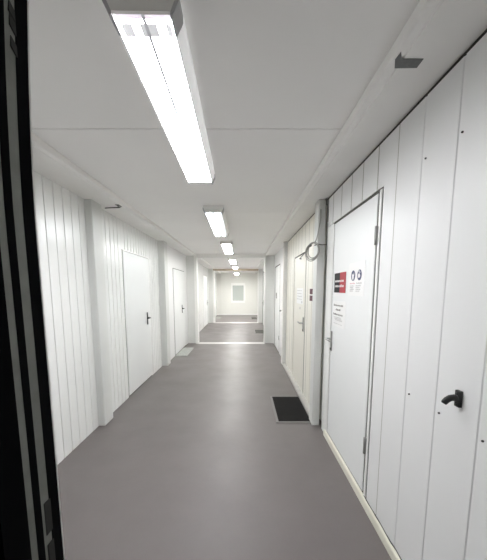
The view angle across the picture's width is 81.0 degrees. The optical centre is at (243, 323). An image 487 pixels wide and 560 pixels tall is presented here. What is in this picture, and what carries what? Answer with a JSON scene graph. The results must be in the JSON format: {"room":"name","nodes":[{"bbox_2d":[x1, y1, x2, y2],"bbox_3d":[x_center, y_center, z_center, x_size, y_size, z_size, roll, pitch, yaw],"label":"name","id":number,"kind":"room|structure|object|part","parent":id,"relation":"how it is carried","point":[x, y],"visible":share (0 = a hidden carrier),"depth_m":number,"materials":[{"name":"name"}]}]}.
{"room":"office building corridor","nodes":[
{"label":"office building corridor","id":0,"kind":"room"},
{"bbox_2d":[34,171,216,464],"bbox_3d":[-1.639,-0.761,8.501,0.183,2.450,16.220,0,7,0],"label":"wall","id":1,"kind":"structure","parent":0,"point":[60,213],"depth_m":2.78,"materials":[{"name":"white metal"}]},
{"bbox_2d":[84,199,112,425],"bbox_3d":[-1.587,-0.076,3.101,0.125,2.400,0.205,0,7,0],"label":"post","id":2,"kind":"object","parent":1,"relation":"attached to","point":[93,216],"visible":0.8,"depth_m":3.04,"materials":[{"name":"paint"}]},
{"bbox_2d":[122,249,152,396],"bbox_3d":[-1.605,-0.042,4.377,0.151,2.022,1.040,0,7,0],"label":"door","id":3,"kind":"structure","parent":1,"relation":"in","point":[135,266],"depth_m":4.29,"materials":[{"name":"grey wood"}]},
{"bbox_2d":[158,241,170,365],"bbox_3d":[-1.567,-0.378,5.570,0.165,2.400,0.230,0,7,0],"label":"post","id":4,"kind":"object","parent":1,"relation":"attached to","point":[162,245],"visible":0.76,"depth_m":5.50,"materials":[{"name":"paint"}]},
{"bbox_2d":[173,268,185,354],"bbox_3d":[-1.561,-0.327,6.957,0.158,1.963,1.226,0,7,0],"label":"door","id":5,"kind":"structure","parent":1,"relation":"in","point":[178,275],"depth_m":6.89,"materials":[{"name":"grey"}]},
{"bbox_2d":[203,275,207,326],"bbox_3d":[-1.571,-0.951,11.721,0.159,2.048,1.096,0,7,0],"label":"door","id":6,"kind":"structure","parent":1,"relation":"in","point":[204,276],"depth_m":11.67,"materials":[{"name":"grey"}]},
{"bbox_2d":[29,0,419,272],"bbox_3d":[-0.380,-1.900,7.394,2.640,0.080,18.340,0,7,0],"label":"ceiling","id":7,"kind":"structure","parent":0,"point":[278,81],"depth_m":1.45,"materials":[{"name":"grey paint"}]},
{"bbox_2d":[32,133,220,272],"bbox_3d":[-1.495,-1.962,8.354,0.410,0.070,16.220,0,7,0],"label":"beam","id":8,"kind":"structure","parent":7,"relation":"attached to","point":[48,162],"depth_m":2.59,"materials":[{"name":"paint"}]},
{"bbox_2d":[102,0,214,183],"bbox_3d":[-0.341,-1.113,1.632,0.243,0.085,1.478,0,7,-1],"label":"ceiling lamp","id":9,"kind":"object","parent":7,"relation":"attached to","point":[153,33],"visible":1,"depth_m":1.16,"materials":[{"name":"white plastic"}]},
{"bbox_2d":[120,23,136,36],"bbox_3d":[-0.394,-1.008,0.977,0.036,0.002,0.050,0,7,-1],"label":"sticker","id":10,"kind":"object","parent":9,"relation":"attached to","point":[126,29],"depth_m":0.98,"materials":[{"name":"grey paper"}]},
{"bbox_2d":[139,23,159,36],"bbox_3d":[-0.320,-1.008,0.978,0.057,0.002,0.050,0,7,-1],"label":"sticker","id":11,"kind":"object","parent":9,"relation":"attached to","point":[145,29],"depth_m":0.98,"materials":[{"name":"grey paper"}]},
{"bbox_2d":[166,24,173,37],"bbox_3d":[-0.253,-1.008,0.980,0.017,0.002,0.050,0,7,-1],"label":"sticker","id":12,"kind":"object","parent":9,"relation":"attached to","point":[169,27],"depth_m":0.98,"materials":[{"name":"grey paper"}]},
{"bbox_2d":[203,205,228,236],"bbox_3d":[-0.358,-1.405,4.024,0.243,0.085,1.538,0,7,-1],"label":"ceiling lamp","id":13,"kind":"object","parent":7,"relation":"attached to","point":[215,215],"visible":1,"depth_m":3.63,"materials":[{"name":"white plastic"}]},
{"bbox_2d":[220,241,233,253],"bbox_3d":[-0.350,-1.692,6.367,0.243,0.085,1.538,0,7,-1],"label":"ceiling lamp","id":14,"kind":"object","parent":7,"relation":"attached to","point":[227,246],"visible":1,"depth_m":5.97,"materials":[{"name":"white plastic"}]},
{"bbox_2d":[194,254,265,257],"bbox_3d":[-0.370,-1.859,7.781,1.950,0.115,0.222,0,7,0],"label":"beam","id":15,"kind":"structure","parent":7,"relation":"attached to","point":[196,255],"depth_m":7.68,"materials":[{"name":"paint"}]},
{"bbox_2d":[228,258,236,264],"bbox_3d":[-0.343,-2.054,9.335,0.243,0.085,1.538,0,7,0],"label":"ceiling lamp","id":16,"kind":"object","parent":7,"relation":"attached to","point":[232,260],"visible":0.94,"depth_m":9.14,"materials":[{"name":"white plastic"}]},
{"bbox_2d":[213,267,257,270],"bbox_3d":[-0.350,-2.438,12.647,2.040,0.145,0.222,0,7,0],"label":"beam","id":17,"kind":"structure","parent":7,"relation":"attached to","point":[215,268],"depth_m":12.54,"materials":[{"name":"paint"}]},
{"bbox_2d":[254,0,486,272],"bbox_3d":[0.762,-1.962,8.354,0.355,0.070,16.220,0,7,0],"label":"beam","id":18,"kind":"structure","parent":7,"relation":"attached to","point":[439,32],"depth_m":1.29,"materials":[{"name":"paint"}]},
{"bbox_2d":[395,52,423,67],"bbox_3d":[0.653,-1.043,1.127,0.111,0.002,0.081,0,7,0],"label":"tape patch","id":19,"kind":"object","parent":18,"relation":"attached to","point":[400,62],"visible":1,"depth_m":1.14,"materials":[{"name":"grey plastic"}]},
{"bbox_2d":[57,315,391,559],"bbox_3d":[-0.380,0.621,7.702,2.640,0.100,18.340,0,7,0],"label":"floor","id":20,"kind":"structure","parent":0,"point":[197,463],"depth_m":2.31,"materials":[{"name":"grey laminate"}]},
{"bbox_2d":[176,348,192,355],"bbox_3d":[-1.405,0.666,6.871,0.260,0.012,0.920,0,7,0],"label":"door mat","id":21,"kind":"object","parent":20,"relation":"on","point":[185,351],"visible":1,"depth_m":6.75,"materials":[{"name":"grey fabric"}]},
{"bbox_2d":[186,256,198,342],"bbox_3d":[-1.433,-0.666,7.932,0.335,2.400,0.232,0,7,0],"label":"pillar","id":22,"kind":"structure","parent":20,"relation":"on","point":[191,262],"depth_m":7.84,"materials":[{"name":"paint"}]},
{"bbox_2d":[208,269,214,322],"bbox_3d":[-1.445,-1.260,12.796,0.310,2.400,0.232,0,7,0],"label":"pillar","id":23,"kind":"structure","parent":20,"relation":"on","point":[211,274],"depth_m":12.68,"materials":[{"name":"paint"}]},
{"bbox_2d":[196,342,264,343],"bbox_3d":[-0.360,0.531,7.983,1.910,0.010,0.220,0,7,0],"label":"threshold","id":24,"kind":"object","parent":20,"relation":"on","point":[199,342],"visible":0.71,"depth_m":7.89,"materials":[{"name":"silver metal"}]},
{"bbox_2d":[215,322,257,322],"bbox_3d":[-0.340,-0.062,12.847,2.000,0.010,0.220,0,7,0],"label":"threshold","id":25,"kind":"object","parent":20,"relation":"on","point":[215,322],"visible":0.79,"depth_m":12.85,"materials":[{"name":"silver metal"}]},
{"bbox_2d":[257,269,262,322],"bbox_3d":[0.750,-1.260,12.796,0.220,2.400,0.232,0,7,0],"label":"pillar","id":26,"kind":"structure","parent":20,"relation":"on","point":[260,271],"depth_m":12.69,"materials":[{"name":"paint"}]},
{"bbox_2d":[264,256,274,342],"bbox_3d":[0.718,-0.666,7.932,0.285,2.400,0.232,0,7,0],"label":"pillar","id":27,"kind":"structure","parent":20,"relation":"on","point":[269,261],"depth_m":7.82,"materials":[{"name":"paint"}]},
{"bbox_2d":[270,396,310,422],"bbox_3d":[0.575,1.064,3.611,0.405,0.012,0.800,0,7,0],"label":"door mat","id":28,"kind":"object","parent":20,"relation":"on","point":[287,409],"visible":0.95,"depth_m":3.53,"materials":[{"name":"black rubber"}]},
{"bbox_2d":[282,363,308,414],"bbox_3d":[0.811,0.943,4.518,0.066,0.034,2.440,0,7,0],"label":"baseboard","id":29,"kind":"structure","parent":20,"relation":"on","point":[298,390],"depth_m":4.25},
{"bbox_2d":[217,273,257,313],"bbox_3d":[-0.380,-1.750,16.600,2.440,2.450,0.100,0,7,0],"label":"wall","id":30,"kind":"structure","parent":0,"point":[224,280],"depth_m":16.55,"materials":[{"name":"white paint"}]},
{"bbox_2d":[217,314,257,314],"bbox_3d":[-0.355,-0.560,16.680,2.390,0.070,0.030,0,7,0],"label":"baseboard","id":31,"kind":"structure","parent":30,"relation":"attached to","point":[217,314],"depth_m":16.67,"materials":[{"name":"white"}]},
{"bbox_2d":[231,283,244,302],"bbox_3d":[-0.305,-1.803,16.541,0.830,1.150,0.065,0,7,0],"label":"window","id":32,"kind":"structure","parent":30,"relation":"in","point":[237,289],"depth_m":16.54,"materials":[{"name":"white"}]},
{"bbox_3d":[-0.315,-1.794,16.557,0.630,0.870,0.015,0,7,0],"label":"glass","id":33,"kind":"part","parent":32,"relation":"part of","materials":[{"name":"grey"}]},
{"bbox_2d":[262,29,486,559],"bbox_3d":[0.880,-0.761,8.501,0.180,2.450,16.220,0,7,0],"label":"wall","id":34,"kind":"structure","parent":0,"point":[427,476],"depth_m":1.29,"materials":[{"name":"paint"}]},
{"bbox_2d":[262,271,263,324],"bbox_3d":[0.849,-1.043,11.640,0.143,2.250,0.958,0,7,0],"label":"door","id":35,"kind":"structure","parent":34,"relation":"in","point":[263,271],"depth_m":11.94,"materials":[{"name":"grey"}]},
{"bbox_2d":[274,264,279,351],"bbox_3d":[0.873,-0.412,7.163,0.094,2.083,1.076,0,7,0],"label":"door","id":36,"kind":"structure","parent":34,"relation":"in","point":[277,268],"depth_m":7.03,"materials":[{"name":"grey"}]},
{"bbox_2d":[281,242,287,363],"bbox_3d":[0.844,-0.388,5.650,0.152,2.400,0.130,0,7,0],"label":"post","id":37,"kind":"object","parent":34,"relation":"attached to","point":[285,244],"visible":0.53,"depth_m":5.60,"materials":[{"name":"white paint"}]},
{"bbox_2d":[292,253,306,392],"bbox_3d":[0.847,-0.033,4.354,0.146,2.010,0.898,0,7,0],"label":"door","id":38,"kind":"structure","parent":34,"relation":"in","point":[299,264],"depth_m":4.27,"materials":[{"name":"grey wood"}]},
{"bbox_3d":[0.857,-0.099,4.788,0.046,1.976,0.020,0,7,0],"label":"frame","id":39,"kind":"part","parent":38,"relation":"part of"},
{"bbox_2d":[297,288,302,303],"bbox_3d":[0.838,-0.418,4.246,0.003,0.230,0.470,0,7,0],"label":"paper","id":40,"kind":"object","parent":38,"relation":"attached to","point":[299,290],"visible":1,"depth_m":4.19,"materials":[{"name":"white paper"}]},
{"bbox_2d":[309,199,326,424],"bbox_3d":[0.797,-0.074,3.086,0.081,2.400,0.155,0,7,0],"label":"post","id":41,"kind":"object","parent":34,"relation":"attached to","point":[318,266],"visible":1,"depth_m":3.03,"materials":[{"name":"paint"}]},
{"bbox_2d":[299,209,325,261],"bbox_3d":[0.756,-0.972,3.469,0.179,0.511,1.288,0,7,0],"label":"cable coil","id":42,"kind":"object","parent":41,"relation":"hanging from","point":[314,242],"visible":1,"depth_m":2.95,"materials":[{"name":"grey plastic"}]},
{"bbox_2d":[327,199,328,221],"bbox_3d":[0.864,-1.130,2.844,0.052,0.214,0.030,0,7,0],"label":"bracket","id":43,"kind":"object","parent":34,"relation":"attached to","point":[328,199],"visible":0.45,"depth_m":2.84,"materials":[{"name":"grey metal"}]},
{"bbox_2d":[321,187,383,496],"bbox_3d":[0.849,0.152,2.405,0.143,2.116,1.133,0,7,0],"label":"door","id":44,"kind":"structure","parent":34,"relation":"in","point":[348,365],"depth_m":2.18,"materials":[{"name":"white"}]},
{"bbox_3d":[0.838,0.161,2.725,0.009,0.190,0.036,0,7,0],"label":"handle plate","id":45,"kind":"part","parent":44,"relation":"part of","materials":[{"name":"silver metal"}]},
{"bbox_2d":[332,301,345,329],"bbox_3d":[0.841,-0.086,2.521,0.002,0.230,0.325,0,7,0],"label":"instruction sheet","id":46,"kind":"object","parent":44,"relation":"attached to","point":[339,307],"visible":1,"depth_m":2.50,"materials":[{"name":"white paper"}]},
{"bbox_2d":[334,272,345,292],"bbox_3d":[0.839,-0.360,2.486,0.006,0.174,0.290,0,7,0],"label":"door sign","id":47,"kind":"object","parent":44,"relation":"attached to","point":[340,278],"visible":1,"depth_m":2.46,"materials":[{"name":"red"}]},
{"bbox_2d":[348,260,365,295],"bbox_3d":[0.840,-0.335,2.128,0.005,0.250,0.295,0,7,0],"label":"notice","id":48,"kind":"object","parent":44,"relation":"attached to","point":[357,269],"visible":1,"depth_m":2.12,"materials":[{"name":"white paper"}]},
{"bbox_2d":[323,429,401,559],"bbox_3d":[0.839,1.258,1.776,0.022,0.072,2.380,0,7,0],"label":"baseboard","id":49,"kind":"structure","parent":34,"relation":"attached to","point":[390,548],"depth_m":1.93,"materials":[{"name":"grey"}]},
{"bbox_2d":[441,390,462,407],"bbox_3d":[0.810,0.291,1.111,0.069,0.066,0.028,0,7,0],"label":"wall hook","id":50,"kind":"object","parent":34,"relation":"attached to","point":[457,397],"visible":1,"depth_m":1.10,"materials":[{"name":"black plastic"}]},
{"bbox_3d":[0.808,0.295,1.111,0.064,0.042,0.028,0,7,0],"label":"hook arm","id":51,"kind":"part","parent":50,"relation":"part of","materials":[{"name":"black plastic"}]},
{"bbox_3d":[0.837,0.291,1.110,0.014,0.066,0.027,0,7,0],"label":"hook plate","id":52,"kind":"part","parent":50,"relation":"part of","materials":[{"name":"black plastic"}]},
{"bbox_3d":[-0.380,0.227,0.411,2.640,2.450,0.040,0,7,0],"label":"wall","id":53,"kind":"structure","parent":0,"visible":0},
{"bbox_2d":[0,0,64,559],"bbox_3d":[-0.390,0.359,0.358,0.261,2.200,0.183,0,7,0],"label":"door","id":54,"kind":"structure","parent":53,"relation":"in","point":[31,528],"depth_m":0.36,"materials":[{"name":"black metal"}]}
]}

